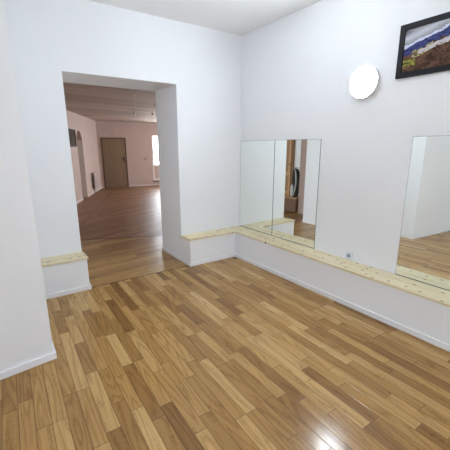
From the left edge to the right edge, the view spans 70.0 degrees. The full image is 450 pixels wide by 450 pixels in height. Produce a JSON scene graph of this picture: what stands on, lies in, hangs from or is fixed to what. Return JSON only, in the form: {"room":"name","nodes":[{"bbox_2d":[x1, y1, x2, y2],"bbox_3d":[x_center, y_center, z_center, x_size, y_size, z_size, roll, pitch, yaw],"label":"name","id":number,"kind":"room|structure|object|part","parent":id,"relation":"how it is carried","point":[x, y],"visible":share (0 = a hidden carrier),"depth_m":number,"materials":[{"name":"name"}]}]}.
{"room":"dance studio","nodes":[
{"label":"dance studio","id":0,"kind":"room"},
{"bbox_2d":[0,0,53,371],"bbox_3d":[-2.832,-0.335,1.580,3.095,2.917,1.755,-10,16,-34],"label":"wall","id":1,"kind":"structure","parent":0,"point":[25,332],"depth_m":2.08,"materials":[{"name":"white paint"}]},
{"bbox_2d":[0,341,56,379],"bbox_3d":[-2.293,1.148,1.540,1.011,0.050,3.421,8,16,29],"label":"baseboard","id":2,"kind":"structure","parent":1,"relation":"attached to","point":[28,365],"depth_m":2.23,"materials":[{"name":"white"}]},
{"bbox_2d":[66,110,100,200],"bbox_3d":[-4.087,-1.537,7.584,1.148,2.440,9.508,-4,14,-14],"label":"wall","id":3,"kind":"structure","parent":0,"point":[85,128],"depth_m":10.01,"materials":[{"name":"pink paint"}]},
{"bbox_2d":[68,129,76,146],"bbox_3d":[-4.098,-2.335,8.633,0.029,0.460,0.610,-2,14,-10],"label":"picture","id":4,"kind":"object","parent":3,"relation":"attached to","point":[72,135],"visible":0.87,"depth_m":8.64,"materials":[{"name":"black paint"}]},
{"bbox_2d":[69,130,75,145],"bbox_3d":[-4.106,-2.335,8.632,0.014,0.400,0.550,-2,14,-10],"label":"print","id":5,"kind":"object","parent":4,"relation":"attached to","point":[72,135],"depth_m":8.64},
{"bbox_2d":[77,140,87,196],"bbox_3d":[-4.415,-1.707,9.824,0.271,1.720,0.015,-2,14,-10],"label":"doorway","id":6,"kind":"structure","parent":3,"relation":"attached to","point":[79,142],"depth_m":9.82,"materials":[{"name":"beige"}]},
{"bbox_2d":[76,187,101,203],"bbox_3d":[-4.016,-0.549,8.540,0.014,0.070,7.537,-2,14,-10],"label":"baseboard","id":7,"kind":"structure","parent":3,"relation":"attached to","point":[98,189],"depth_m":10.36,"materials":[{"name":"beige wood"}]},
{"bbox_2d":[92,171,100,193],"bbox_3d":[-4.437,-1.476,11.067,0.106,0.690,0.862,-2,14,-10],"label":"radiator","id":8,"kind":"object","parent":3,"relation":"attached to","point":[96,176],"visible":1,"depth_m":10.87,"materials":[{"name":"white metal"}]},
{"bbox_3d":[-4.416,-1.560,11.072,0.056,0.530,0.820,-2,14,-10],"label":"panel","id":9,"kind":"part","parent":8,"relation":"part of","materials":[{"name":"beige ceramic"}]},
{"bbox_2d":[63,82,156,122],"bbox_3d":[-1.881,-3.128,8.756,8.700,0.100,9.300,-10,16,-34],"label":"ceiling","id":10,"kind":"structure","parent":0,"point":[96,103],"depth_m":7.04,"materials":[{"name":"white paint"}]},
{"bbox_2d":[3,0,241,257],"bbox_3d":[-2.266,-0.747,3.283,6.070,2.917,0.614,-9,16,-33],"label":"wall","id":11,"kind":"structure","parent":0,"point":[193,72],"depth_m":3.58,"materials":[{"name":"white paint"}]},
{"bbox_2d":[42,259,89,294],"bbox_3d":[-1.750,0.541,3.423,0.506,0.346,0.249,-10,16,-34],"label":"trim","id":12,"kind":"structure","parent":11,"relation":"attached to","point":[65,276],"depth_m":3.34,"materials":[{"name":"white paint"}]},
{"bbox_2d":[40,252,88,266],"bbox_3d":[-1.739,0.363,3.379,0.516,0.020,0.260,-10,16,-34],"label":"shelf board","id":13,"kind":"object","parent":12,"relation":"on","point":[66,258],"visible":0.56,"depth_m":3.38,"materials":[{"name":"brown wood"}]},
{"bbox_2d":[46,282,91,298],"bbox_3d":[-1.914,0.628,3.693,0.520,0.050,0.863,-10,16,-34],"label":"baseboard","id":14,"kind":"structure","parent":11,"relation":"attached to","point":[88,287],"depth_m":3.38,"materials":[{"name":"white wood"}]},
{"bbox_2d":[181,233,234,262],"bbox_3d":[-0.219,0.299,4.420,0.707,0.346,0.255,-10,16,-34],"label":"trim","id":15,"kind":"structure","parent":11,"relation":"attached to","point":[211,247],"depth_m":4.28,"materials":[{"name":"white paint"}]},
{"bbox_2d":[181,228,234,240],"bbox_3d":[-0.227,0.124,4.364,0.704,0.020,0.265,-10,16,-34],"label":"shelf board","id":16,"kind":"object","parent":15,"relation":"on","point":[218,232],"visible":1,"depth_m":4.31,"materials":[{"name":"beige wood"}]},
{"bbox_2d":[162,247,449,351],"bbox_3d":[1.387,0.973,2.250,0.721,0.050,7.042,-10,16,-34],"label":"baseboard","id":17,"kind":"structure","parent":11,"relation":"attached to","point":[392,323],"depth_m":3.25,"materials":[{"name":"white wood"}]},
{"bbox_2d":[96,121,159,187],"bbox_3d":[-2.691,-2.865,13.082,5.297,2.440,0.300,-7,15,-27],"label":"wall","id":18,"kind":"structure","parent":0,"point":[137,135],"depth_m":12.46,"materials":[{"name":"pink paint"}]},
{"bbox_2d":[101,138,128,187],"bbox_3d":[-4.156,-2.347,12.178,0.887,1.860,0.087,-7,15,-27],"label":"door","id":19,"kind":"structure","parent":18,"relation":"in","point":[114,155],"depth_m":12.19,"materials":[{"name":"brown wood"}]},
{"bbox_2d":[102,183,159,187],"bbox_3d":[-2.626,-1.679,13.220,4.674,0.070,0.014,-7,15,-27],"label":"baseboard","id":20,"kind":"structure","parent":18,"relation":"attached to","point":[158,183],"depth_m":12.86,"materials":[{"name":"beige wood"}]},
{"bbox_2d":[151,135,159,181],"bbox_3d":[-2.538,-2.705,13.059,0.907,1.820,0.150,-7,15,-27],"label":"window","id":21,"kind":"structure","parent":18,"relation":"in","point":[155,167],"depth_m":13.03,"materials":[{"name":"beige"}]},
{"bbox_3d":[-2.556,-2.174,13.223,0.707,0.510,0.030,-7,15,-27],"label":"panel","id":22,"kind":"part","parent":21,"relation":"part of","materials":[{"name":"pink paint"}]},
{"bbox_2d":[89,0,320,35],"bbox_3d":[-0.298,-1.526,0.072,6.250,0.100,6.900,-10,16,-34],"label":"ceiling","id":23,"kind":"structure","parent":0,"point":[237,17],"depth_m":3.42,"materials":[{"name":"white paint"}]},
{"bbox_2d":[0,185,449,449],"bbox_3d":[-0.936,0.176,5.886,11.300,0.100,16.200,-10,16,-34],"label":"floor","id":24,"kind":"structure","parent":0,"point":[233,353],"depth_m":2.26,"materials":[{"name":"brown wood"}]},
{"bbox_2d":[79,191,112,228],"bbox_3d":[-3.372,-0.544,8.662,0.050,0.002,5.800,-3,14,-12],"label":"trim","id":25,"kind":"structure","parent":24,"relation":"on","point":[97,207],"depth_m":7.69,"materials":[{"name":"brown wood"}]},
{"bbox_2d":[80,235,161,239],"bbox_3d":[-1.748,0.215,5.508,3.251,0.002,0.032,-3,14,-10],"label":"trim","id":26,"kind":"structure","parent":24,"relation":"on","point":[158,235],"depth_m":5.51,"materials":[{"name":"brown wood"}]},
{"bbox_2d":[94,266,184,286],"bbox_3d":[-0.980,0.609,3.871,1.209,0.002,0.012,-9,16,-33],"label":"trim","id":27,"kind":"structure","parent":24,"relation":"on","point":[183,266],"depth_m":3.81,"materials":[{"name":"brown wood"}]},
{"bbox_2d":[240,0,449,289],"bbox_3d":[2.234,-0.442,1.999,0.250,2.917,6.600,-10,16,-34],"label":"wall","id":28,"kind":"structure","parent":0,"point":[297,68],"depth_m":3.14,"materials":[{"name":"white paint"}]},
{"bbox_2d":[240,140,274,235],"bbox_3d":[0.420,-0.518,4.373,0.006,1.220,0.682,-10,16,-34],"label":"wall mirror","id":29,"kind":"object","parent":28,"relation":"attached to","point":[257,157],"visible":1,"depth_m":4.34,"materials":[{"name":"white mirror"}]},
{"bbox_2d":[272,139,321,248],"bbox_3d":[0.822,-0.386,3.824,0.006,1.220,0.693,-10,16,-34],"label":"wall mirror","id":30,"kind":"object","parent":28,"relation":"attached to","point":[297,162],"visible":1,"depth_m":3.79,"materials":[{"name":"white mirror"}]},
{"bbox_2d":[235,233,449,344],"bbox_3d":[1.971,0.823,2.237,0.256,0.346,6.400,-10,16,-34],"label":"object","id":31,"kind":"structure","parent":28,"relation":"attached to","point":[427,317],"depth_m":3.00,"materials":[{"name":"white paint"}]},
{"bbox_2d":[226,226,449,306],"bbox_3d":[1.964,0.646,2.193,0.267,0.020,6.396,-10,16,-34],"label":"shelf board","id":32,"kind":"object","parent":31,"relation":"on","point":[429,292],"visible":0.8,"depth_m":3.09,"materials":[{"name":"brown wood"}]},
{"bbox_2d":[345,251,352,259],"bbox_3d":[1.282,0.316,3.323,0.016,0.082,0.082,-10,16,-34],"label":"wall socket","id":33,"kind":"object","parent":28,"relation":"attached to","point":[348,255],"visible":1,"depth_m":3.32,"materials":[{"name":"white plastic"}]},
{"bbox_2d":[349,65,380,98],"bbox_3d":[1.261,-1.297,2.916,0.066,0.284,0.284,-10,16,-34],"label":"wall lamp","id":34,"kind":"object","parent":28,"relation":"attached to","point":[364,82],"visible":1,"depth_m":2.88,"materials":[{"name":"white"}]},
{"bbox_2d":[395,135,449,290],"bbox_3d":[1.766,-0.077,2.535,0.006,1.220,0.694,-10,16,-34],"label":"wall mirror","id":35,"kind":"object","parent":28,"relation":"attached to","point":[424,244],"visible":1,"depth_m":2.65,"materials":[{"name":"white mirror"}]},
{"bbox_2d":[395,12,449,78],"bbox_3d":[1.613,-1.368,2.428,0.022,0.402,0.600,-10,16,-34],"label":"framed picture","id":36,"kind":"object","parent":28,"relation":"attached to","point":[424,45],"visible":1,"depth_m":2.50,"materials":[{"name":"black paint"}]}
]}

